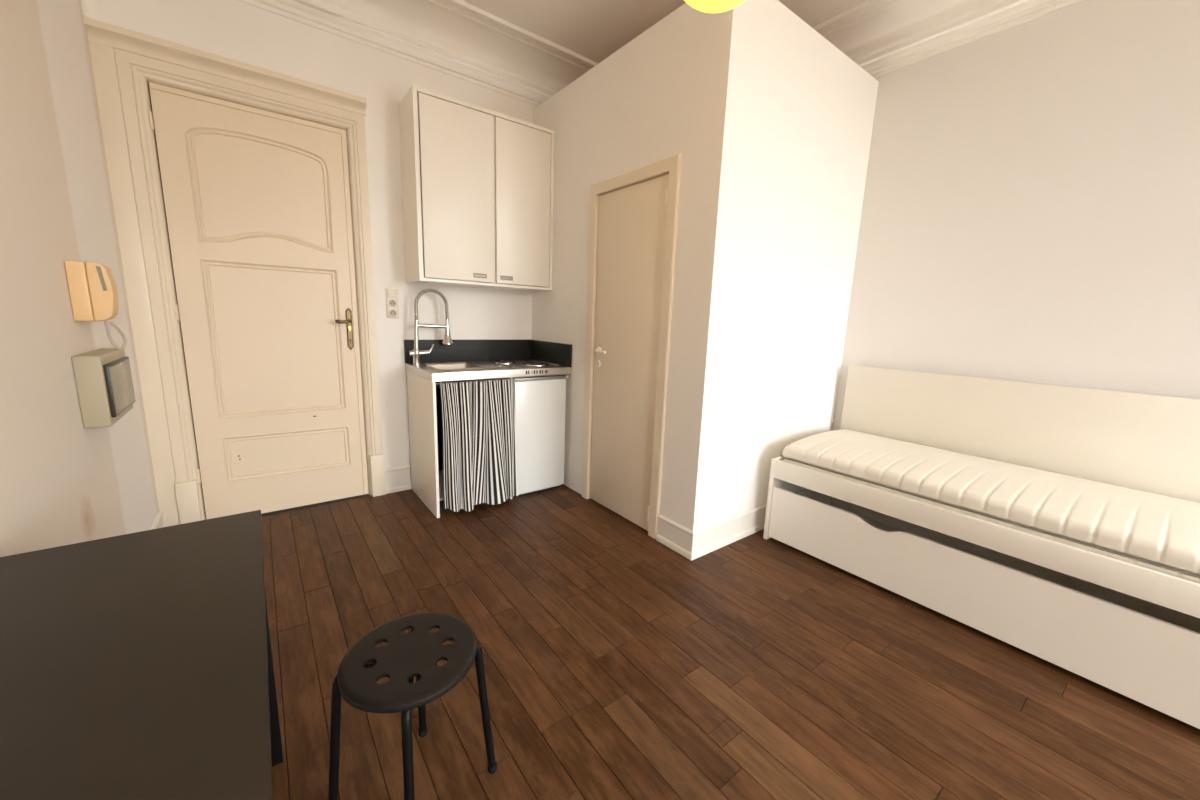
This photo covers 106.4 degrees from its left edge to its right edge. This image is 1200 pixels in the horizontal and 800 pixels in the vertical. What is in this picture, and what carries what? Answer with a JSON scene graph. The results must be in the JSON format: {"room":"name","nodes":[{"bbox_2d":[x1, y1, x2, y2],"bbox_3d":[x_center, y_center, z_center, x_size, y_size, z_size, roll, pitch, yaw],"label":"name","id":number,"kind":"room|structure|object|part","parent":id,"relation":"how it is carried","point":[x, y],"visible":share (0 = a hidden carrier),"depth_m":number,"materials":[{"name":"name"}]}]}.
{"room":"studio apartment","nodes":[
{"label":"studio apartment","id":0,"kind":"room"},
{"bbox_2d":[0,0,159,556],"bbox_3d":[-0.411,-0.188,-0.413,0.100,3.170,7.050,-6,13,-37],"label":"wall","id":1,"kind":"structure","parent":0,"point":[63,482],"depth_m":1.46,"materials":[{"name":"paint"}]},
{"bbox_2d":[64,261,127,349],"bbox_3d":[-1.852,-0.345,1.665,0.114,0.316,0.166,-6,13,-37],"label":"phone","id":2,"kind":"object","parent":1,"relation":"attached to","point":[93,293],"visible":1,"depth_m":1.59,"materials":[{"name":"plastic"}]},
{"bbox_3d":[-1.811,-0.241,1.678,0.050,0.111,0.060,-6,13,-37],"label":"coiled cord","id":3,"kind":"part","parent":2,"relation":"part of","materials":[{"name":"white plastic"}]},
{"bbox_2d":[71,348,134,427],"bbox_3d":[-1.877,-0.057,1.712,0.083,0.253,0.372,-6,13,-37],"label":"meter box","id":4,"kind":"object","parent":1,"relation":"attached to","point":[103,377],"visible":0.96,"depth_m":1.59,"materials":[{"name":"grey plastic"}]},
{"bbox_2d":[150,512,163,529],"bbox_3d":[-0.443,1.230,-0.075,0.022,0.158,6.550,-6,13,-37],"label":"baseboard","id":5,"kind":"structure","parent":1,"relation":"attached to","point":[158,522],"depth_m":2.39,"materials":[{"name":"paint"}]},
{"bbox_2d":[96,0,536,487],"bbox_3d":[-0.938,-0.915,3.446,3.796,3.170,0.150,-6,13,-37],"label":"wall","id":6,"kind":"structure","parent":0,"point":[236,30],"depth_m":2.89,"materials":[{"name":"paint"}]},
{"bbox_2d":[81,0,98,20],"bbox_3d":[-2.334,-1.905,2.035,0.045,0.310,0.045,-6,13,-37],"label":"trim","id":7,"kind":"structure","parent":6,"relation":"attached to","point":[89,7],"depth_m":2.07,"materials":[{"name":"paint"}]},
{"bbox_2d":[82,16,385,526],"bbox_3d":[-1.974,-0.539,2.653,1.176,2.547,0.162,-6,13,-37],"label":"door","id":8,"kind":"structure","parent":6,"relation":"in","point":[240,193],"depth_m":2.57,"materials":[{"name":"beige paint"}]},
{"bbox_3d":[-1.912,-1.181,2.569,0.644,0.606,0.018,-6,13,-37],"label":"panel moulding","id":9,"kind":"part","parent":8,"relation":"part of","materials":[{"name":"beige paint"}]},
{"bbox_3d":[-1.919,-1.184,2.577,0.584,0.544,0.012,-6,13,-37],"label":"panel","id":10,"kind":"part","parent":8,"relation":"part of","materials":[{"name":"beige paint"}]},
{"bbox_3d":[-1.938,-0.358,2.722,0.650,0.895,0.018,-6,13,-37],"label":"panel moulding","id":11,"kind":"part","parent":8,"relation":"part of","materials":[{"name":"beige paint"}]},
{"bbox_3d":[-1.944,-0.359,2.731,0.590,0.835,0.012,-6,13,-37],"label":"panel","id":12,"kind":"part","parent":8,"relation":"part of","materials":[{"name":"beige paint"}]},
{"bbox_3d":[-1.958,0.332,2.852,0.655,0.283,0.018,-6,13,-37],"label":"panel moulding","id":13,"kind":"part","parent":8,"relation":"part of","materials":[{"name":"beige paint"}]},
{"bbox_3d":[-1.965,0.330,2.860,0.595,0.222,0.012,-6,13,-37],"label":"panel","id":14,"kind":"part","parent":8,"relation":"part of","materials":[{"name":"beige paint"}]},
{"bbox_3d":[-1.639,-0.502,2.865,0.100,0.027,0.076,-6,13,-37],"label":"lever","id":15,"kind":"part","parent":8,"relation":"part of","materials":[{"name":"brown metal"}]},
{"bbox_3d":[-1.633,-0.463,2.926,0.034,0.269,0.008,-6,13,-37],"label":"handle","id":16,"kind":"part","parent":8,"relation":"part of","materials":[{"name":"brown metal"}]},
{"bbox_2d":[385,288,398,317],"bbox_3d":[-1.403,-0.654,3.033,0.077,0.198,0.018,-6,13,-37],"label":"socket plate","id":17,"kind":"object","parent":6,"relation":"attached to","point":[392,308],"visible":1,"depth_m":3.03,"materials":[{"name":"beige plastic"}]},
{"bbox_2d":[388,299,396,307],"bbox_3d":[-1.403,-0.655,3.033,0.058,0.056,0.004,-6,13,-37],"label":"socket","id":18,"kind":"object","parent":17,"relation":"attached to","point":[392,303],"depth_m":3.03,"materials":[{"name":"grey plastic"}]},
{"bbox_2d":[388,309,397,316],"bbox_3d":[-1.406,-0.591,3.045,0.058,0.056,0.004,-6,13,-37],"label":"socket","id":19,"kind":"object","parent":17,"relation":"attached to","point":[391,312],"depth_m":3.04,"materials":[{"name":"grey plastic"}]},
{"bbox_2d":[385,465,410,493],"bbox_3d":[-1.470,0.573,3.240,0.190,0.182,0.020,-6,13,-37],"label":"baseboard","id":20,"kind":"structure","parent":6,"relation":"attached to","point":[397,479],"depth_m":3.24,"materials":[{"name":"paint"}]},
{"bbox_2d":[399,85,554,290],"bbox_3d":[-0.823,-1.363,3.132,0.969,1.110,0.329,-6,13,-37],"label":"upper cabinet","id":21,"kind":"object","parent":6,"relation":"attached to","point":[478,182],"visible":1,"depth_m":2.95,"materials":[{"name":"white laminate"}]},
{"bbox_3d":[-0.906,-1.317,2.890,0.471,1.059,0.019,-6,13,-37],"label":"door","id":22,"kind":"part","parent":21,"relation":"part of","materials":[{"name":"white laminate"}]},
{"bbox_3d":[-0.812,-0.844,3.045,0.092,0.028,0.008,-6,13,-37],"label":"handle","id":23,"kind":"part","parent":21,"relation":"part of","materials":[{"name":"grey metal"}]},
{"bbox_3d":[-0.657,-0.860,3.162,0.092,0.028,0.008,-6,13,-37],"label":"handle","id":24,"kind":"part","parent":21,"relation":"part of","materials":[{"name":"grey metal"}]},
{"bbox_3d":[-0.539,-1.355,3.165,0.420,1.059,0.019,-6,13,-37],"label":"door","id":25,"kind":"part","parent":21,"relation":"part of","materials":[{"name":"white laminate"}]},
{"bbox_2d":[404,340,571,366],"bbox_3d":[-0.786,-0.331,3.199,1.000,0.163,0.609,-6,13,-37],"label":"backsplash","id":26,"kind":"structure","parent":6,"relation":"attached to","point":[461,350],"depth_m":3.42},
{"bbox_2d":[462,0,866,62],"bbox_3d":[1.198,-1.955,0.457,3.996,0.100,7.050,-6,13,-37],"label":"ceiling","id":27,"kind":"structure","parent":0,"point":[594,30],"depth_m":2.76,"materials":[{"name":"paint"}]},
{"bbox_2d":[685,0,745,12],"bbox_3d":[0.286,-1.448,0.910,0.250,1.123,0.250,-6,13,-37],"label":"pendant lamp","id":28,"kind":"object","parent":27,"relation":"hanging from","point":[710,6],"visible":1,"depth_m":1.03,"materials":[{"name":"yellow"}]},
{"bbox_2d":[532,0,878,530],"bbox_3d":[0.583,-0.703,3.391,1.471,2.878,1.840,-6,13,-37],"label":"wall partition","id":29,"kind":"structure","parent":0,"point":[770,123],"depth_m":2.50,"materials":[{"name":"paint"}]},
{"bbox_2d":[582,154,681,538],"bbox_3d":[0.164,-0.282,2.812,0.130,2.130,0.779,-6,13,-37],"label":"door","id":30,"kind":"structure","parent":29,"relation":"in","point":[634,213],"depth_m":2.75,"materials":[{"name":"beige paint"}]},
{"bbox_3d":[0.005,-0.318,2.944,0.041,0.020,0.122,-6,13,-37],"label":"lever","id":31,"kind":"part","parent":30,"relation":"part of","materials":[{"name":"silver metal"}]},
{"bbox_2d":[656,503,766,560],"bbox_3d":[1.014,0.718,2.993,1.493,0.158,0.276,-6,13,-37],"label":"baseboard","id":32,"kind":"structure","parent":29,"relation":"attached to","point":[692,545],"depth_m":2.59,"materials":[{"name":"paint"}]},
{"bbox_2d":[262,484,1199,799],"bbox_3d":[1.088,1.190,1.035,3.996,0.061,7.050,-6,13,-37],"label":"floor","id":33,"kind":"structure","parent":0,"point":[619,664],"depth_m":1.63,"materials":[{"name":"brown wood"}]},
{"bbox_2d":[0,510,282,799],"bbox_3d":[-0.793,0.772,0.715,0.476,0.750,1.076,-6,13,-37],"label":"desk","id":34,"kind":"object","parent":33,"relation":"on","point":[138,665],"visible":1,"depth_m":0.68,"materials":[{"name":"black laminate"}]},
{"bbox_3d":[-0.936,0.689,1.232,0.052,0.716,0.052,-6,13,-37],"label":"leg","id":35,"kind":"part","parent":34,"relation":"part of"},
{"bbox_2d":[328,613,496,799],"bbox_3d":[-0.482,0.852,1.167,0.321,0.450,0.324,6,11,23],"label":"stool","id":36,"kind":"object","parent":33,"relation":"on","point":[405,656],"visible":1,"depth_m":1.09,"materials":[{"name":"black plastic"}]},
{"bbox_3d":[-0.609,0.859,1.117,0.151,0.433,0.021,-2,11,-21],"label":"leg","id":37,"kind":"part","parent":36,"relation":"part of","materials":[{"name":"black metal"}]},
{"bbox_3d":[-0.476,0.642,1.127,0.321,0.024,0.321,-6,13,-37],"label":"seat","id":38,"kind":"part","parent":36,"relation":"part of","materials":[{"name":"black plastic"}]},
{"bbox_3d":[-0.439,0.878,1.040,0.021,0.433,0.151,-2,11,-19],"label":"leg","id":39,"kind":"part","parent":36,"relation":"part of","materials":[{"name":"black metal"}]},
{"bbox_3d":[-0.523,0.829,1.293,0.021,0.433,0.151,-1,11,-17],"label":"leg","id":40,"kind":"part","parent":36,"relation":"part of","materials":[{"name":"black metal"}]},
{"bbox_3d":[-0.361,0.848,1.223,0.151,0.433,0.021,-3,11,-25],"label":"leg","id":41,"kind":"part","parent":36,"relation":"part of","materials":[{"name":"black metal"}]},
{"bbox_2d":[407,371,511,517],"bbox_3d":[-0.983,0.252,3.159,0.537,0.876,0.584,-6,13,-37],"label":"base cabinet","id":42,"kind":"object","parent":33,"relation":"on","point":[424,398],"visible":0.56,"depth_m":2.97,"materials":[{"name":"white laminate"}]},
{"bbox_3d":[-1.189,0.273,3.004,0.019,0.876,0.584,-6,13,-37],"label":"panel","id":43,"kind":"part","parent":42,"relation":"part of","materials":[{"name":"white laminate"}]},
{"bbox_3d":[-1.155,0.195,3.384,0.504,0.856,0.006,-6,13,-37],"label":"panel","id":44,"kind":"part","parent":42,"relation":"part of","materials":[{"name":"white wood"}]},
{"bbox_2d":[405,359,571,388],"bbox_3d":[-0.790,-0.191,3.224,0.998,0.150,0.610,-6,13,-37],"label":"countertop","id":45,"kind":"structure","parent":42,"relation":"on","point":[464,371],"depth_m":3.05,"materials":[{"name":"metal"}]},
{"bbox_2d":[409,288,452,364],"bbox_3d":[-1.164,-0.505,3.095,0.293,0.518,0.072,-6,13,-37],"label":"faucet","id":46,"kind":"object","parent":45,"relation":"on","point":[416,353],"visible":1,"depth_m":3.06,"materials":[{"name":"silver metal"}]},
{"bbox_3d":[-1.157,-0.511,3.100,0.233,0.032,0.024,-6,13,-37],"label":"holder arm","id":47,"kind":"part","parent":46,"relation":"part of","materials":[{"name":"silver metal"}]},
{"bbox_2d":[423,362,485,388],"bbox_3d":[-0.999,-0.167,3.076,0.329,0.142,0.374,-6,13,-37],"label":"sink","id":48,"kind":"object","parent":45,"relation":"in","point":[452,365],"depth_m":3.14,"materials":[{"name":"metal"}]},
{"bbox_2d":[436,379,517,511],"bbox_3d":[-0.776,0.295,2.917,0.530,0.850,0.070,-6,13,-37],"label":"striped curtain","id":49,"kind":"object","parent":45,"relation":"hanging from","point":[479,458],"visible":1,"depth_m":2.89,"materials":[{"name":"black fabric"}]},
{"bbox_3d":[-0.782,0.229,3.325,0.014,0.876,0.558,-6,13,-37],"label":"panel","id":50,"kind":"part","parent":42,"relation":"part of","materials":[{"name":"white fabric"}]},
{"bbox_2d":[512,375,568,496],"bbox_3d":[-0.583,0.217,3.449,0.437,0.868,0.565,-6,13,-37],"label":"fridge","id":51,"kind":"object","parent":33,"relation":"on","point":[539,401],"visible":0.7,"depth_m":3.21,"materials":[{"name":"white metal"}]},
{"bbox_3d":[-0.422,-0.155,3.163,0.404,0.013,0.031,-6,13,-37],"label":"trim","id":52,"kind":"part","parent":51,"relation":"part of","materials":[{"name":"grey metal"}]},
{"bbox_2d":[763,365,1199,617],"bbox_3d":[1.984,0.471,2.107,0.878,1.030,2.081,-6,13,-37],"label":"frame","id":53,"kind":"object","parent":33,"relation":"on","point":[1142,442],"visible":0.5,"depth_m":2.22,"materials":[{"name":"white wood"}]},
{"bbox_3d":[1.361,0.562,2.948,0.876,0.505,0.024,-6,13,-37],"label":"panel","id":54,"kind":"part","parent":53,"relation":"part of","materials":[{"name":"white wood"}]},
{"bbox_3d":[1.645,0.571,1.859,0.022,0.108,2.021,-6,13,-37],"label":"rail","id":55,"kind":"part","parent":53,"relation":"part of","materials":[{"name":"white wood"}]},
{"bbox_2d":[781,429,1199,583],"bbox_3d":[1.981,0.455,2.094,0.799,0.183,2.007,-6,13,-37],"label":"mattress","id":56,"kind":"object","parent":53,"relation":"on","point":[1160,533],"visible":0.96,"depth_m":1.93,"materials":[{"name":"beige fabric"}]},
{"bbox_2d":[768,486,1199,728],"bbox_3d":[1.923,0.817,2.125,0.738,0.339,2.009,-6,13,-37],"label":"drawer","id":57,"kind":"object","parent":33,"relation":"on","point":[1147,653],"visible":0.82,"depth_m":1.90,"materials":[{"name":"white wood"}]},
{"bbox_3d":[1.323,0.677,2.908,0.704,0.190,0.018,-6,13,-37],"label":"drawer","id":58,"kind":"part","parent":57,"relation":"part of","materials":[{"name":"white wood"}]},
{"bbox_3d":[1.920,0.928,2.147,0.704,0.012,1.973,-6,13,-37],"label":"drawer","id":59,"kind":"part","parent":57,"relation":"part of","materials":[{"name":"white wood"}]},
{"bbox_3d":[2.210,0.811,2.346,0.016,0.190,2.009,-6,13,-37],"label":"drawer","id":60,"kind":"part","parent":57,"relation":"part of","materials":[{"name":"white wood"}]},
{"bbox_2d":[833,0,1199,430],"bbox_3d":[2.694,-0.507,1.918,0.100,3.170,7.050,-6,13,-37],"label":"wall","id":61,"kind":"structure","parent":0,"point":[1030,213],"depth_m":2.30,"materials":[{"name":"paint"}]},
{"bbox_2d":[238,0,1083,105],"bbox_3d":[1.147,-1.796,0.547,3.816,0.268,6.620,-6,13,-37],"label":"trim","id":62,"kind":"structure","parent":61,"relation":"attached to","point":[459,39],"depth_m":2.75,"materials":[{"name":"paint"}]}
]}

